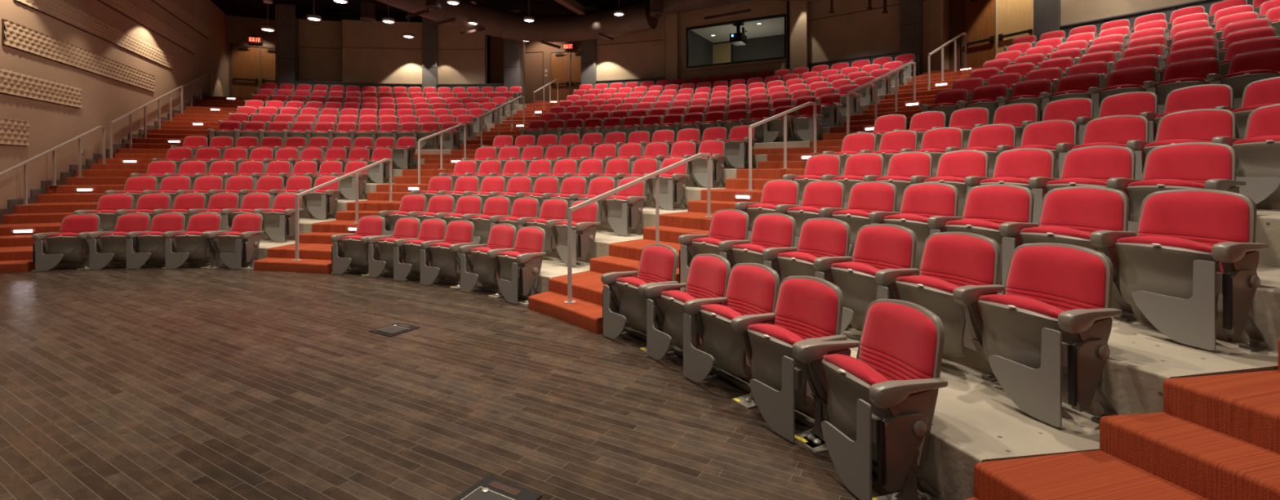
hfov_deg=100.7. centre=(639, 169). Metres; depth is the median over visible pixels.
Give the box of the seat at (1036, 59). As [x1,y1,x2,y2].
[1013,53,1044,70]
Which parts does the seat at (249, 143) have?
armrest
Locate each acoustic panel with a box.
[0,67,82,108]
[0,116,29,146]
[1,18,155,92]
[13,0,173,69]
[96,0,195,54]
[150,0,209,39]
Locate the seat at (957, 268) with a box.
[875,231,1004,381]
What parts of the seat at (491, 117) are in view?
tablet arm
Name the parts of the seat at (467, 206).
armrest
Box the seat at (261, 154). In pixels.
[237,147,273,173]
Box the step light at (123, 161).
[122,160,137,162]
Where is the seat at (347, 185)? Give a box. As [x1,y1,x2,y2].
[337,160,368,199]
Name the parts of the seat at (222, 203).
armrest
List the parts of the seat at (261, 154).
armrest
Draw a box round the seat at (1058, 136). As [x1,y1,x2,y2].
[1011,120,1079,178]
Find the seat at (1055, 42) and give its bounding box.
[1035,37,1062,51]
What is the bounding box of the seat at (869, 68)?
[861,64,879,75]
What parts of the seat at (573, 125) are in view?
tablet arm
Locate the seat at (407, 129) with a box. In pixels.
[391,121,419,146]
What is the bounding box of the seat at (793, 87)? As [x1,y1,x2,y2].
[787,83,807,98]
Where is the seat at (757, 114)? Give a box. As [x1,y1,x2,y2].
[740,107,771,140]
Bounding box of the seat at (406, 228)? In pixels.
[366,216,420,280]
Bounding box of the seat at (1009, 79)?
[986,72,1021,98]
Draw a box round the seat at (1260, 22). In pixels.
[1217,17,1271,50]
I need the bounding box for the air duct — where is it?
[662,0,813,15]
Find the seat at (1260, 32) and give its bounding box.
[1217,26,1277,62]
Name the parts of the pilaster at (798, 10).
trim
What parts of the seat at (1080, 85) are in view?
tablet arm, armrest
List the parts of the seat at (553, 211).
armrest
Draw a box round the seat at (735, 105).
[724,102,746,120]
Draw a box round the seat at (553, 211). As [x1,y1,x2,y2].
[517,198,568,260]
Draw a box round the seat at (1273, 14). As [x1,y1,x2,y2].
[1264,6,1279,36]
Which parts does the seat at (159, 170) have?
armrest, armrest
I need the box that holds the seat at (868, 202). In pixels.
[831,181,899,256]
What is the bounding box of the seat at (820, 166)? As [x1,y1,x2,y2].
[782,154,841,204]
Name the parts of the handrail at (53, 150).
post, post, post, post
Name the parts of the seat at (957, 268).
tablet arm, armrest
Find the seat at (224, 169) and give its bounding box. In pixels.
[194,160,235,190]
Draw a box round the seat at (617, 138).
[593,131,626,156]
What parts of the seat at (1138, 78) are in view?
tablet arm, armrest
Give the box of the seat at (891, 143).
[871,129,917,176]
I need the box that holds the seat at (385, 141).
[369,136,395,168]
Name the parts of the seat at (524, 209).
armrest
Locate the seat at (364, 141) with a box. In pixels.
[346,136,373,159]
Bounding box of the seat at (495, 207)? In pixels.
[471,195,510,244]
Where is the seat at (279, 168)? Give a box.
[253,160,291,190]
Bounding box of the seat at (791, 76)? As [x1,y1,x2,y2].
[782,73,799,86]
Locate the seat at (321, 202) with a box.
[305,175,341,218]
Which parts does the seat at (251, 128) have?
tablet arm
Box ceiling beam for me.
[554,0,586,15]
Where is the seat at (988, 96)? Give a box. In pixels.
[958,84,1007,124]
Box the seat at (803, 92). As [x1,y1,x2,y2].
[791,88,811,106]
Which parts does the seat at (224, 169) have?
armrest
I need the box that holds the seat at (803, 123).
[792,102,823,141]
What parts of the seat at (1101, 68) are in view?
armrest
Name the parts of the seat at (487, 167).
armrest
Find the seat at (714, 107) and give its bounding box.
[702,103,725,121]
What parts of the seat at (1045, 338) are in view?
tablet arm, panel, armrest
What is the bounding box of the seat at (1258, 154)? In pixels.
[1231,103,1279,204]
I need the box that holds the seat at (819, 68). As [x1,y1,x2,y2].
[811,64,828,75]
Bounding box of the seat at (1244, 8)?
[1209,4,1254,28]
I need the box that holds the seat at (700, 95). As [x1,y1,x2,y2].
[688,92,709,106]
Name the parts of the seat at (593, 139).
armrest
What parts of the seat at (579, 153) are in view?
armrest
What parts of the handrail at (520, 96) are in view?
post, post, post, post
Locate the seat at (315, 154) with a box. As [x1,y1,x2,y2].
[290,147,323,173]
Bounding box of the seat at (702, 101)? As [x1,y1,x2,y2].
[685,97,707,114]
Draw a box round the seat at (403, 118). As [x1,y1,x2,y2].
[398,115,416,131]
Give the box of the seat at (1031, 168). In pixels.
[965,147,1058,197]
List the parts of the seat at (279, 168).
tablet arm, armrest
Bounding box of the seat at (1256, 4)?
[1252,0,1270,13]
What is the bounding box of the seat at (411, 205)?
[378,194,426,235]
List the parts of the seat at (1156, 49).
armrest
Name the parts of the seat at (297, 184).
tablet arm, armrest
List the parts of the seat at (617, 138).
armrest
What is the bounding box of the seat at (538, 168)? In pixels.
[520,159,551,192]
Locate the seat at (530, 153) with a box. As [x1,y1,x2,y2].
[517,145,543,173]
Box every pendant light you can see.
[260,0,275,31]
[306,0,321,21]
[333,0,348,3]
[382,17,395,23]
[402,12,414,38]
[446,0,459,4]
[467,0,477,25]
[523,16,534,22]
[613,10,624,16]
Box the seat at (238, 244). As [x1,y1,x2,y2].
[205,212,264,269]
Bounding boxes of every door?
[230,43,275,97]
[524,51,542,103]
[549,49,581,100]
[712,42,733,63]
[961,0,1033,67]
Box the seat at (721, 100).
[706,96,727,112]
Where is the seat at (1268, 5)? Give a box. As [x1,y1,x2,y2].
[1258,0,1279,17]
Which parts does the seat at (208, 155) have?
armrest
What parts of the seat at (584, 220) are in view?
tablet arm, panel, armrest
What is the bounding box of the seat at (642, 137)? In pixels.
[616,130,649,156]
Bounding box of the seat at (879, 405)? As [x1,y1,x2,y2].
[795,298,947,499]
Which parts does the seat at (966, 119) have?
armrest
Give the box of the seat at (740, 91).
[727,88,746,105]
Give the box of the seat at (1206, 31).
[1164,26,1218,57]
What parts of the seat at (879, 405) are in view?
floor plate, floor post, armrest, tablet arm, floor plate, floor rail, panel, floor post, armrest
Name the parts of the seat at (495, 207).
tablet arm, armrest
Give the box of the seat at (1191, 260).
[1114,188,1268,350]
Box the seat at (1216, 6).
[1208,0,1248,23]
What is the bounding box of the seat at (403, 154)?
[391,136,417,168]
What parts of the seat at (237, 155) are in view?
armrest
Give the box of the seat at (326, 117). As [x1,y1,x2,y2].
[311,114,337,131]
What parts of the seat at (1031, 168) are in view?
armrest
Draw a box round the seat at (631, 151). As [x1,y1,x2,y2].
[605,142,642,173]
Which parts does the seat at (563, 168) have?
armrest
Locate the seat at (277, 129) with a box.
[258,121,288,146]
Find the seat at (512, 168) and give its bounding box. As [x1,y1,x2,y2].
[496,159,526,191]
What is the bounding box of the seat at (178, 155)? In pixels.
[151,146,192,173]
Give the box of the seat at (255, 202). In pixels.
[221,192,271,239]
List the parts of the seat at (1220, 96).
tablet arm, armrest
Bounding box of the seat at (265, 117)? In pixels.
[251,113,271,130]
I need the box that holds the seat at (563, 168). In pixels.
[545,159,577,193]
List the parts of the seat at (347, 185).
tablet arm, panel, armrest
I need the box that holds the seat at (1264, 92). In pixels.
[1232,76,1279,139]
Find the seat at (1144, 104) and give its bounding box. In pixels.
[1077,91,1158,144]
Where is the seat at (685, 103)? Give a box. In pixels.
[666,99,688,115]
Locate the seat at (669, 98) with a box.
[652,94,673,108]
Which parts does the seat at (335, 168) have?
armrest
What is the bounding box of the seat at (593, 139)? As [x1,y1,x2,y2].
[581,132,603,156]
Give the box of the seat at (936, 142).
[912,127,964,177]
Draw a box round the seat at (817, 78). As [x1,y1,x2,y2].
[805,75,823,88]
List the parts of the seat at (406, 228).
tablet arm, armrest, floor rail, armrest, floor plate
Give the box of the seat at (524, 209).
[489,196,538,239]
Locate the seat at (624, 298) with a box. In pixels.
[600,244,678,352]
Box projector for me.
[729,22,746,45]
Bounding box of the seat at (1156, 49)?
[1108,44,1165,73]
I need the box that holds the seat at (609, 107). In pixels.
[600,103,616,117]
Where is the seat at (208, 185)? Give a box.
[185,175,223,208]
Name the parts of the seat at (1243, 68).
tablet arm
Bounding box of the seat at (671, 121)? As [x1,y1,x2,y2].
[653,113,681,141]
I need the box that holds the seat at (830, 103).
[817,93,843,127]
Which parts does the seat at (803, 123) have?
tablet arm, armrest, panel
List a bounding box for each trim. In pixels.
[295,80,503,84]
[298,46,341,48]
[341,19,342,82]
[342,46,484,49]
[484,34,486,84]
[595,76,665,81]
[596,39,665,45]
[680,61,789,72]
[786,0,789,69]
[808,4,900,21]
[808,51,900,64]
[1059,0,1208,27]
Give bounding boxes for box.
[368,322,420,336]
[452,474,542,499]
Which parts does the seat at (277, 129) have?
tablet arm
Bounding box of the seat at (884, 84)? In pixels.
[869,68,892,95]
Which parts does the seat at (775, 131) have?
tablet arm, armrest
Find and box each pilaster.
[665,13,678,84]
[789,0,808,73]
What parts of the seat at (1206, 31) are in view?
tablet arm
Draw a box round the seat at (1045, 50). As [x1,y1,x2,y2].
[1024,45,1053,60]
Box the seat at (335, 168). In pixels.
[311,160,343,199]
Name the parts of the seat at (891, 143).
armrest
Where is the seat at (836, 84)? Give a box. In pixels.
[831,78,851,93]
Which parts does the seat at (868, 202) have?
armrest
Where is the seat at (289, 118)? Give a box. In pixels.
[266,113,293,129]
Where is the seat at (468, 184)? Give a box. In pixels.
[445,175,479,212]
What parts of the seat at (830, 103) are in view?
tablet arm, panel, armrest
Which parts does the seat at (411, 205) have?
tablet arm, armrest, armrest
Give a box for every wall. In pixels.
[0,0,226,208]
[226,15,230,97]
[230,15,275,46]
[275,4,276,84]
[295,5,422,22]
[295,81,503,92]
[298,18,341,82]
[342,19,487,84]
[487,35,489,84]
[489,35,524,103]
[524,41,549,100]
[549,40,581,51]
[595,77,665,88]
[596,14,665,80]
[678,0,785,83]
[689,30,713,66]
[713,34,784,62]
[785,0,789,69]
[808,0,900,62]
[808,52,900,71]
[923,0,942,72]
[942,0,949,70]
[949,0,961,69]
[1060,0,1198,25]
[1060,0,1253,39]
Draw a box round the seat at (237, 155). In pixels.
[217,147,248,173]
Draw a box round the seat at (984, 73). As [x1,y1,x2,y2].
[968,67,999,85]
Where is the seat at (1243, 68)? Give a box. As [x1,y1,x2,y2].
[1209,48,1279,108]
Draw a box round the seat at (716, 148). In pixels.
[690,139,727,187]
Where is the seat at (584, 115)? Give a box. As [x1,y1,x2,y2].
[575,111,591,127]
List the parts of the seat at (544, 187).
armrest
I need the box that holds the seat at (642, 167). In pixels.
[616,157,658,207]
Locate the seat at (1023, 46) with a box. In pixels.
[1006,42,1032,56]
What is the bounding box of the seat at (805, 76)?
[800,71,818,84]
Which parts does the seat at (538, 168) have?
armrest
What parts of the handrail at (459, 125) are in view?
post, post, post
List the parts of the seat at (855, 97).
tablet arm, armrest, panel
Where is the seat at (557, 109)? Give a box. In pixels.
[549,106,564,119]
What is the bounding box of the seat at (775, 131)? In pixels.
[763,105,796,142]
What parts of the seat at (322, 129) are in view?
tablet arm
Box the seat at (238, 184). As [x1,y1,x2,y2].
[208,175,254,208]
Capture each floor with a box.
[0,265,942,499]
[57,239,295,265]
[233,139,464,149]
[260,217,336,239]
[299,199,367,217]
[337,182,394,199]
[347,255,590,295]
[366,168,402,182]
[391,158,424,168]
[414,149,451,154]
[458,131,480,139]
[480,124,494,131]
[484,116,506,124]
[502,110,516,116]
[510,103,526,110]
[542,230,643,262]
[596,206,688,233]
[643,186,725,208]
[685,168,736,186]
[723,154,767,168]
[754,127,830,142]
[754,140,810,148]
[821,115,850,127]
[848,260,1279,351]
[853,104,868,115]
[869,94,884,104]
[887,85,898,94]
[902,76,911,84]
[1255,198,1279,209]
[1255,208,1279,266]
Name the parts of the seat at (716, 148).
tablet arm, panel, armrest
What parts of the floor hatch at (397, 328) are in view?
lid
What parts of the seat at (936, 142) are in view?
armrest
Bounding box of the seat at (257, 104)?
[237,99,263,113]
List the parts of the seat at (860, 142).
armrest, armrest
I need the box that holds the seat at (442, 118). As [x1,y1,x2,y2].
[436,114,454,130]
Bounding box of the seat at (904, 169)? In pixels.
[875,151,933,212]
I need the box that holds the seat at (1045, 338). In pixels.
[977,242,1122,426]
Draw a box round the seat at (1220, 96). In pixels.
[1148,84,1235,142]
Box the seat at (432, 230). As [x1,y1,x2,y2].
[393,217,446,284]
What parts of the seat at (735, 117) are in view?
tablet arm, armrest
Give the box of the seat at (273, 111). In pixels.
[258,106,277,121]
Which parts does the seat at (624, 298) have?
panel, tablet arm, armrest, floor rail, floor plate, floor post, armrest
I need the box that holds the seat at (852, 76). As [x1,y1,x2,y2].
[847,71,867,84]
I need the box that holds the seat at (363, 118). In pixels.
[355,115,377,131]
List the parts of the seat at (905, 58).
tablet arm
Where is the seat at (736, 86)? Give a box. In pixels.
[727,84,746,97]
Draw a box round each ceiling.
[210,0,648,19]
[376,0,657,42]
[691,17,784,43]
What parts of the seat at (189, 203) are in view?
armrest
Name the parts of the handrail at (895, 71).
post, post, post, post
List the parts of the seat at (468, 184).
armrest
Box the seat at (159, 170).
[130,160,176,190]
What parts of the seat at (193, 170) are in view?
armrest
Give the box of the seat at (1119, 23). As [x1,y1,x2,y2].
[1094,19,1131,39]
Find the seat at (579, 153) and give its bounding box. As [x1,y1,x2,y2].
[563,144,591,173]
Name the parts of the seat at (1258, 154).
tablet arm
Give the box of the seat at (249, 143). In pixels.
[231,136,258,159]
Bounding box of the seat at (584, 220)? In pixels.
[555,199,599,266]
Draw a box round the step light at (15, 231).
[13,228,33,233]
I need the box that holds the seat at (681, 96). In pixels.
[670,93,691,107]
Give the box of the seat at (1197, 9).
[1168,5,1204,30]
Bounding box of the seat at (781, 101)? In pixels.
[770,97,791,116]
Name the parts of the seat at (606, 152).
armrest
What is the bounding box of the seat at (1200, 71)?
[1146,57,1222,114]
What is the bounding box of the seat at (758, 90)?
[746,87,765,103]
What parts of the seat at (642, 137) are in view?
armrest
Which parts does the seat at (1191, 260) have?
tablet arm, armrest, panel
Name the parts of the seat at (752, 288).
tablet arm, floor rail, floor plate, floor post, armrest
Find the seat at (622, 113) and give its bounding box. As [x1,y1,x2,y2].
[611,109,628,126]
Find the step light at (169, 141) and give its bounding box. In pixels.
[168,140,180,142]
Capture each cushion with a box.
[46,232,77,236]
[59,214,97,233]
[86,209,115,213]
[97,194,131,210]
[100,231,126,235]
[114,213,147,232]
[115,190,142,193]
[124,176,155,191]
[125,208,152,213]
[136,193,168,209]
[137,231,164,235]
[140,173,164,176]
[146,161,174,174]
[150,213,182,234]
[151,190,176,193]
[160,158,182,160]
[160,176,189,191]
[162,208,187,212]
[166,147,191,159]
[172,173,194,176]
[173,193,204,209]
[175,231,206,253]
[178,161,205,173]
[182,136,206,146]
[182,146,198,148]
[185,189,208,192]
[186,213,219,231]
[189,158,209,160]
[193,176,221,191]
[195,147,219,159]
[197,208,221,212]
[202,173,223,176]
[205,146,224,148]
[208,161,234,173]
[208,193,237,209]
[209,136,232,146]
[214,128,233,131]
[217,120,239,130]
[217,158,236,160]
[217,189,239,192]
[217,231,240,235]
[222,147,246,159]
[225,176,252,190]
[227,113,248,124]
[231,146,249,148]
[231,173,251,176]
[231,208,253,212]
[231,213,260,234]
[235,137,257,147]
[236,106,255,115]
[238,161,262,173]
[240,129,258,132]
[240,193,269,209]
[243,121,264,132]
[244,158,262,161]
[245,100,262,107]
[247,189,269,192]
[249,148,272,161]
[251,114,271,122]
[256,176,281,190]
[257,146,274,148]
[258,106,276,117]
[259,173,279,175]
[261,137,281,147]
[262,208,284,212]
[264,129,282,132]
[266,161,289,173]
[267,121,288,131]
[270,158,288,160]
[272,193,300,209]
[274,114,293,122]
[275,148,297,159]
[276,189,297,192]
[280,107,297,115]
[284,137,305,149]
[285,176,310,190]
[286,173,305,175]
[288,129,305,132]
[291,122,311,131]
[293,161,315,173]
[294,158,312,161]
[296,114,315,122]
[300,148,321,159]
[308,137,328,149]
[311,130,327,132]
[312,173,330,175]
[312,189,325,192]
[314,122,333,131]
[314,176,337,192]
[317,115,335,124]
[319,158,336,160]
[319,161,341,173]
[324,148,345,159]
[331,137,350,147]
[333,130,349,132]
[336,122,355,131]
[338,115,356,122]
[342,158,359,160]
[342,235,368,261]
[344,160,366,175]
[348,148,368,159]
[353,137,372,147]
[355,216,382,236]
[358,122,377,131]
[359,115,376,123]
[365,158,382,160]
[371,147,391,159]
[375,137,393,147]
[376,130,391,132]
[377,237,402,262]
[379,115,395,123]
[379,122,397,131]
[388,210,408,214]
[391,146,407,148]
[392,217,417,239]
[396,130,412,132]
[396,137,414,147]
[399,115,415,123]
[399,195,424,212]
[400,122,417,131]
[404,239,429,266]
[416,212,435,216]
[417,115,434,123]
[417,219,444,240]
[418,190,437,193]
[421,122,438,138]
[426,195,452,213]
[427,176,451,191]
[430,241,457,271]
[437,115,453,122]
[441,122,458,135]
[443,213,462,217]
[444,221,471,244]
[445,191,463,194]
[446,173,464,175]
[453,160,475,173]
[453,176,477,191]
[454,195,479,214]
[456,115,472,123]
[469,108,484,115]
[469,158,485,160]
[471,173,488,176]
[471,191,488,195]
[471,214,490,218]
[471,246,497,279]
[475,146,495,159]
[478,160,500,173]
[480,177,503,192]
[481,102,495,112]
[482,196,508,216]
[487,224,513,248]
[489,145,504,147]
[493,135,511,146]
[493,157,509,159]
[496,173,513,176]
[497,146,519,158]
[497,191,515,195]
[497,250,521,257]
[498,216,518,221]
[503,160,524,173]
[506,177,530,192]
[511,198,537,217]
[514,226,542,257]
[515,135,533,146]
[517,157,533,159]
[520,173,537,176]
[521,146,542,158]
[523,192,542,196]
[527,217,552,245]
[528,120,544,128]
[528,160,550,173]
[533,177,557,193]
[536,144,548,146]
[537,134,556,145]
[539,199,566,220]
[540,112,555,120]
[540,157,556,159]
[545,146,566,158]
[545,173,563,176]
[546,120,563,128]
[549,106,564,114]
[550,193,569,197]
[553,160,575,173]
[555,220,577,226]
[558,100,572,107]
[558,112,573,120]
[559,133,578,145]
[560,177,585,194]
[563,156,580,159]
[565,119,582,128]
[566,106,581,113]
[568,145,590,157]
[570,173,589,176]
[571,200,596,226]
[576,111,591,119]
[577,194,602,213]
[578,159,601,173]
[582,133,601,144]
[583,105,598,112]
[584,118,600,128]
[587,156,604,159]
[587,177,613,195]
[593,144,615,157]
[594,111,608,119]
[596,173,615,177]
[600,104,615,112]
[604,117,620,127]
[604,132,625,143]
[604,159,628,173]
[606,195,626,199]
[612,110,627,118]
[612,155,630,159]
[616,177,643,199]
[616,276,647,286]
[618,103,633,111]
[618,125,633,128]
[618,143,640,157]
[622,116,639,126]
[623,173,643,177]
[624,97,638,104]
[627,131,648,142]
[630,108,646,116]
[631,158,657,174]
[635,102,651,109]
[637,155,656,159]
[637,245,674,282]
[638,124,653,127]
[640,96,655,102]
[643,115,660,125]
[644,142,666,156]
[648,107,665,115]
[652,129,673,142]
[653,101,669,108]
[653,173,671,177]
[657,95,672,102]
[658,123,674,126]
[661,158,685,177]
[662,114,680,124]
[662,289,700,346]
[663,155,683,158]
[668,106,684,115]
[671,100,688,106]
[671,142,694,155]
[675,93,690,101]
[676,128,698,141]
[679,122,695,124]
[684,112,702,123]
[685,255,726,298]
[687,105,704,113]
[690,98,706,106]
[692,236,721,244]
[693,93,708,99]
[695,87,710,93]
[696,139,713,142]
[698,140,723,157]
[700,120,716,124]
[700,303,746,367]
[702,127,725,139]
[705,111,724,121]
[707,103,724,112]
[708,210,746,240]
[709,97,726,105]
[711,91,726,98]
[712,85,727,92]
[722,120,738,122]
[723,137,743,142]
[724,265,774,315]
[726,109,746,120]
[728,95,746,104]
[728,102,746,111]
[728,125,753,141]
[729,84,745,92]
[729,89,745,97]
[732,243,765,253]
[745,118,762,121]
[746,77,761,84]
[747,203,775,209]
[747,323,807,394]
[748,82,764,90]
[748,88,764,96]
[749,93,766,102]
[749,100,768,110]
[749,107,769,119]
[750,214,792,248]
[760,180,796,205]
[764,75,779,83]
[766,80,782,88]
[768,85,785,94]
[769,92,788,101]
[771,98,791,108]
[773,106,794,127]
[773,278,838,339]
[777,251,817,262]
[782,74,798,81]
[786,79,802,87]
[787,205,819,213]
[788,84,805,93]
[791,89,810,99]
[793,115,812,118]
[794,96,814,106]
[794,174,821,179]
[797,219,846,257]
[798,103,820,117]
[801,71,817,79]
[801,181,842,208]
[804,155,839,176]
[805,76,822,84]
[809,81,827,90]
[811,65,827,71]
[814,87,834,97]
[818,93,839,115]
[821,69,837,76]
[821,103,833,106]
[822,353,888,385]
[826,74,844,82]
[831,62,848,69]
[831,79,850,88]
[831,261,880,275]
[832,174,862,180]
[832,208,869,217]
[833,151,860,155]
[837,84,858,99]
[840,66,857,75]
[841,133,874,152]
[844,154,881,177]
[847,182,893,213]
[848,71,866,79]
[851,60,869,66]
[853,225,911,269]
[854,76,874,88]
[858,302,937,380]
[861,64,879,71]
[870,68,889,86]
[870,130,888,133]
[871,149,900,153]
[872,57,891,64]
[874,115,904,131]
[875,175,910,181]
[879,131,915,151]
[883,62,902,78]
[884,213,928,222]
[887,152,929,177]
[895,53,914,70]
[896,275,964,338]
[900,183,955,217]
[908,128,928,131]
[910,111,943,129]
[912,148,945,152]
[920,128,961,150]
[920,234,995,286]
[924,176,964,182]
[928,102,956,107]
[934,88,965,105]
[936,151,986,178]
[946,218,999,229]
[949,108,986,127]
[950,125,973,128]
[952,78,982,91]
[959,146,996,151]
[963,186,1029,224]
[965,98,996,104]
[968,124,1013,148]
[969,67,997,79]
[971,84,1005,104]
[979,293,1064,318]
[980,177,1028,183]
[982,58,1009,70]
[987,73,1019,87]
[993,103,1035,124]
[993,149,1051,183]
[997,122,1022,126]
[1003,63,1033,75]
[1005,94,1039,100]
[1005,245,1106,311]
[1007,43,1031,52]
[1011,80,1049,102]
[1011,144,1056,149]
[1012,35,1035,44]
[1021,120,1074,149]
[1021,226,1090,239]
[1040,31,1064,40]
[1040,187,1124,250]
[1043,98,1090,120]
[1046,119,1076,123]
[1047,177,1106,186]
[1050,89,1088,96]
[1056,74,1098,97]
[1061,146,1131,185]
[1067,62,1106,75]
[1069,25,1095,35]
[1071,142,1126,149]
[1083,116,1145,146]
[1087,42,1120,53]
[1092,35,1123,45]
[1099,26,1128,37]
[1099,93,1155,117]
[1100,19,1128,31]
[1100,84,1143,91]
[1106,66,1154,91]
[1114,55,1157,70]
[1116,235,1213,253]
[1122,44,1162,57]
[1128,35,1164,48]
[1128,178,1204,188]
[1129,28,1164,40]
[1133,13,1164,26]
[1134,20,1166,31]
[1137,191,1249,272]
[1143,144,1231,183]
[1145,138,1211,146]
[1155,109,1191,117]
[1156,77,1207,85]
[1156,110,1232,142]
[1163,58,1217,84]
[1164,85,1230,112]
[1166,47,1215,65]
[1170,6,1204,21]
[1170,21,1208,37]
[1170,36,1215,52]
[1173,13,1207,26]
[1173,27,1213,42]
[1209,0,1246,13]
[1213,5,1252,22]
[1215,12,1257,30]
[1220,59,1229,63]
[1221,69,1279,78]
[1222,18,1269,38]
[1223,27,1275,48]
[1225,37,1279,60]
[1227,48,1279,74]
[1232,102,1279,112]
[1233,134,1279,144]
[1242,77,1279,106]
[1245,105,1279,138]
[1253,0,1270,6]
[1266,7,1279,20]
[1271,18,1279,22]
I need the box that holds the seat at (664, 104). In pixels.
[647,100,670,115]
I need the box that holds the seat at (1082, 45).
[1057,40,1088,56]
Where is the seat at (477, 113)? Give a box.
[468,107,485,131]
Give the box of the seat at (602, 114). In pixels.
[593,110,609,127]
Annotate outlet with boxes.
[361,18,373,23]
[426,6,439,11]
[650,13,662,17]
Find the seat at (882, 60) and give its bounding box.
[872,57,892,68]
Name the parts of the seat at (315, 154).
tablet arm, armrest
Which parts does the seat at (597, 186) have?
armrest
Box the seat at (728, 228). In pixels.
[678,208,749,290]
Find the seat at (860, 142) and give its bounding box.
[822,132,876,175]
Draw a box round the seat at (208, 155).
[189,147,221,173]
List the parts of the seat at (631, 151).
armrest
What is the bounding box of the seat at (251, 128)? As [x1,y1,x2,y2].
[234,120,265,145]
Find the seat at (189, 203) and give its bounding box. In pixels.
[153,192,207,230]
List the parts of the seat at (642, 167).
tablet arm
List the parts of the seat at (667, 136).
tablet arm, armrest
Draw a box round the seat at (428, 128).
[413,121,439,149]
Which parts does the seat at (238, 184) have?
armrest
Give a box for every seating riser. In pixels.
[629,288,1099,499]
[848,291,1278,415]
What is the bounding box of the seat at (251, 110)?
[227,106,256,121]
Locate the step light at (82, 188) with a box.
[76,187,93,191]
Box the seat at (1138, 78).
[1089,66,1157,118]
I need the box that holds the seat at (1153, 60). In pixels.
[1100,53,1161,88]
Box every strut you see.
[404,8,429,18]
[428,17,455,26]
[460,27,485,34]
[540,40,560,48]
[596,31,613,40]
[703,8,751,20]
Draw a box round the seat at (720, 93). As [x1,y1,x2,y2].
[707,90,727,105]
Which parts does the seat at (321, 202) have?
tablet arm, panel, armrest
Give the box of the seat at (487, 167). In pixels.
[471,160,502,191]
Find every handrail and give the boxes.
[0,125,107,204]
[110,71,210,158]
[291,158,394,260]
[415,124,466,184]
[480,95,524,146]
[533,79,558,115]
[564,152,711,302]
[746,101,817,191]
[846,61,915,135]
[928,32,966,90]
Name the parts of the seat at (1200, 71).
tablet arm, armrest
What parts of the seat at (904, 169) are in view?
armrest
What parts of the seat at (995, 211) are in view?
tablet arm, armrest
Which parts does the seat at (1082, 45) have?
armrest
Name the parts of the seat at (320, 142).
armrest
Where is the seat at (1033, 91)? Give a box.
[996,79,1052,121]
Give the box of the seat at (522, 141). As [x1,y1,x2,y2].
[513,134,535,158]
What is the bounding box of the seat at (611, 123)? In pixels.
[595,116,621,143]
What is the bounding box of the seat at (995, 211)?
[928,183,1038,283]
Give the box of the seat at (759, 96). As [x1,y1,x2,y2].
[746,93,768,111]
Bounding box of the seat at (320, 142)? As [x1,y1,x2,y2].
[298,136,328,159]
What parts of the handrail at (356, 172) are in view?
post, post, post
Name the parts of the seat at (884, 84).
tablet arm, panel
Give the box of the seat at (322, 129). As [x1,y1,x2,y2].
[305,121,334,146]
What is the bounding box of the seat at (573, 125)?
[557,118,582,144]
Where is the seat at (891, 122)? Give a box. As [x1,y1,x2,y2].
[857,114,906,151]
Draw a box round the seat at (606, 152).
[587,143,617,173]
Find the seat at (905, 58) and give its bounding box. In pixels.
[894,53,917,77]
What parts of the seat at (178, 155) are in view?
armrest, armrest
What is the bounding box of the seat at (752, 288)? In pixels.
[682,262,779,408]
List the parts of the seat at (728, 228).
tablet arm, armrest, armrest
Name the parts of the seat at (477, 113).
tablet arm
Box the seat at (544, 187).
[523,176,559,217]
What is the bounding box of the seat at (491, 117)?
[481,102,497,124]
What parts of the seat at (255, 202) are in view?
tablet arm, armrest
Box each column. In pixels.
[276,3,298,90]
[422,17,437,92]
[503,9,524,104]
[580,5,597,88]
[899,0,923,75]
[1033,0,1060,42]
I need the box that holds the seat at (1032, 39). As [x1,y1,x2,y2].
[1003,35,1036,51]
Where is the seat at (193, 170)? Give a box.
[172,160,207,190]
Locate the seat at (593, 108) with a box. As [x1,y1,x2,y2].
[583,104,599,117]
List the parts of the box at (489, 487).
lid, lid trim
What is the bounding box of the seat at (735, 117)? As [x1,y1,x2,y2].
[717,109,747,139]
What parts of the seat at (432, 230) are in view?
tablet arm, floor rail, armrest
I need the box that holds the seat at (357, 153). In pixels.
[342,147,370,182]
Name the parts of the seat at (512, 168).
armrest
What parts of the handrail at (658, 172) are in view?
post, plate, post, post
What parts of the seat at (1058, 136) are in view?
armrest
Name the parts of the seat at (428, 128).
tablet arm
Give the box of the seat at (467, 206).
[443,195,482,225]
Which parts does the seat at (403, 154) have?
tablet arm, panel, armrest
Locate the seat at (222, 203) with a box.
[187,192,239,230]
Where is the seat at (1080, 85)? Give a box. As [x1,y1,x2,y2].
[1040,72,1101,115]
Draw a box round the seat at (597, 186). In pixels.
[569,177,616,231]
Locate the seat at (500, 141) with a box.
[481,134,513,158]
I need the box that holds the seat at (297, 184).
[270,175,312,217]
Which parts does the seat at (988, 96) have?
armrest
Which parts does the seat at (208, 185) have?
armrest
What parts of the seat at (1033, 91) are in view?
tablet arm, armrest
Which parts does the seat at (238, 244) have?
floor plate, armrest, floor post, tablet arm, floor rail, floor plate, panel, floor post, armrest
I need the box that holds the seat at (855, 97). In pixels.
[837,84,861,115]
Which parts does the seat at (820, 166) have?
armrest, armrest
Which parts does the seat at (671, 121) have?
armrest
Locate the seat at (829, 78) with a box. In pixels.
[826,73,844,86]
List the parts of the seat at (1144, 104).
tablet arm, armrest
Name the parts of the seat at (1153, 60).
tablet arm, armrest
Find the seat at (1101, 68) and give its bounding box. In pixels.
[1053,61,1108,93]
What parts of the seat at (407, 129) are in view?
tablet arm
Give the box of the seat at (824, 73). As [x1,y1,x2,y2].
[820,69,838,81]
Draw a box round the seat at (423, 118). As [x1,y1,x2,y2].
[417,115,435,131]
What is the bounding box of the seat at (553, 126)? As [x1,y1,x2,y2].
[538,119,564,136]
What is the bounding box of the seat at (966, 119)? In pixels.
[948,106,989,148]
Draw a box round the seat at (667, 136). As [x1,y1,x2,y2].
[641,129,675,156]

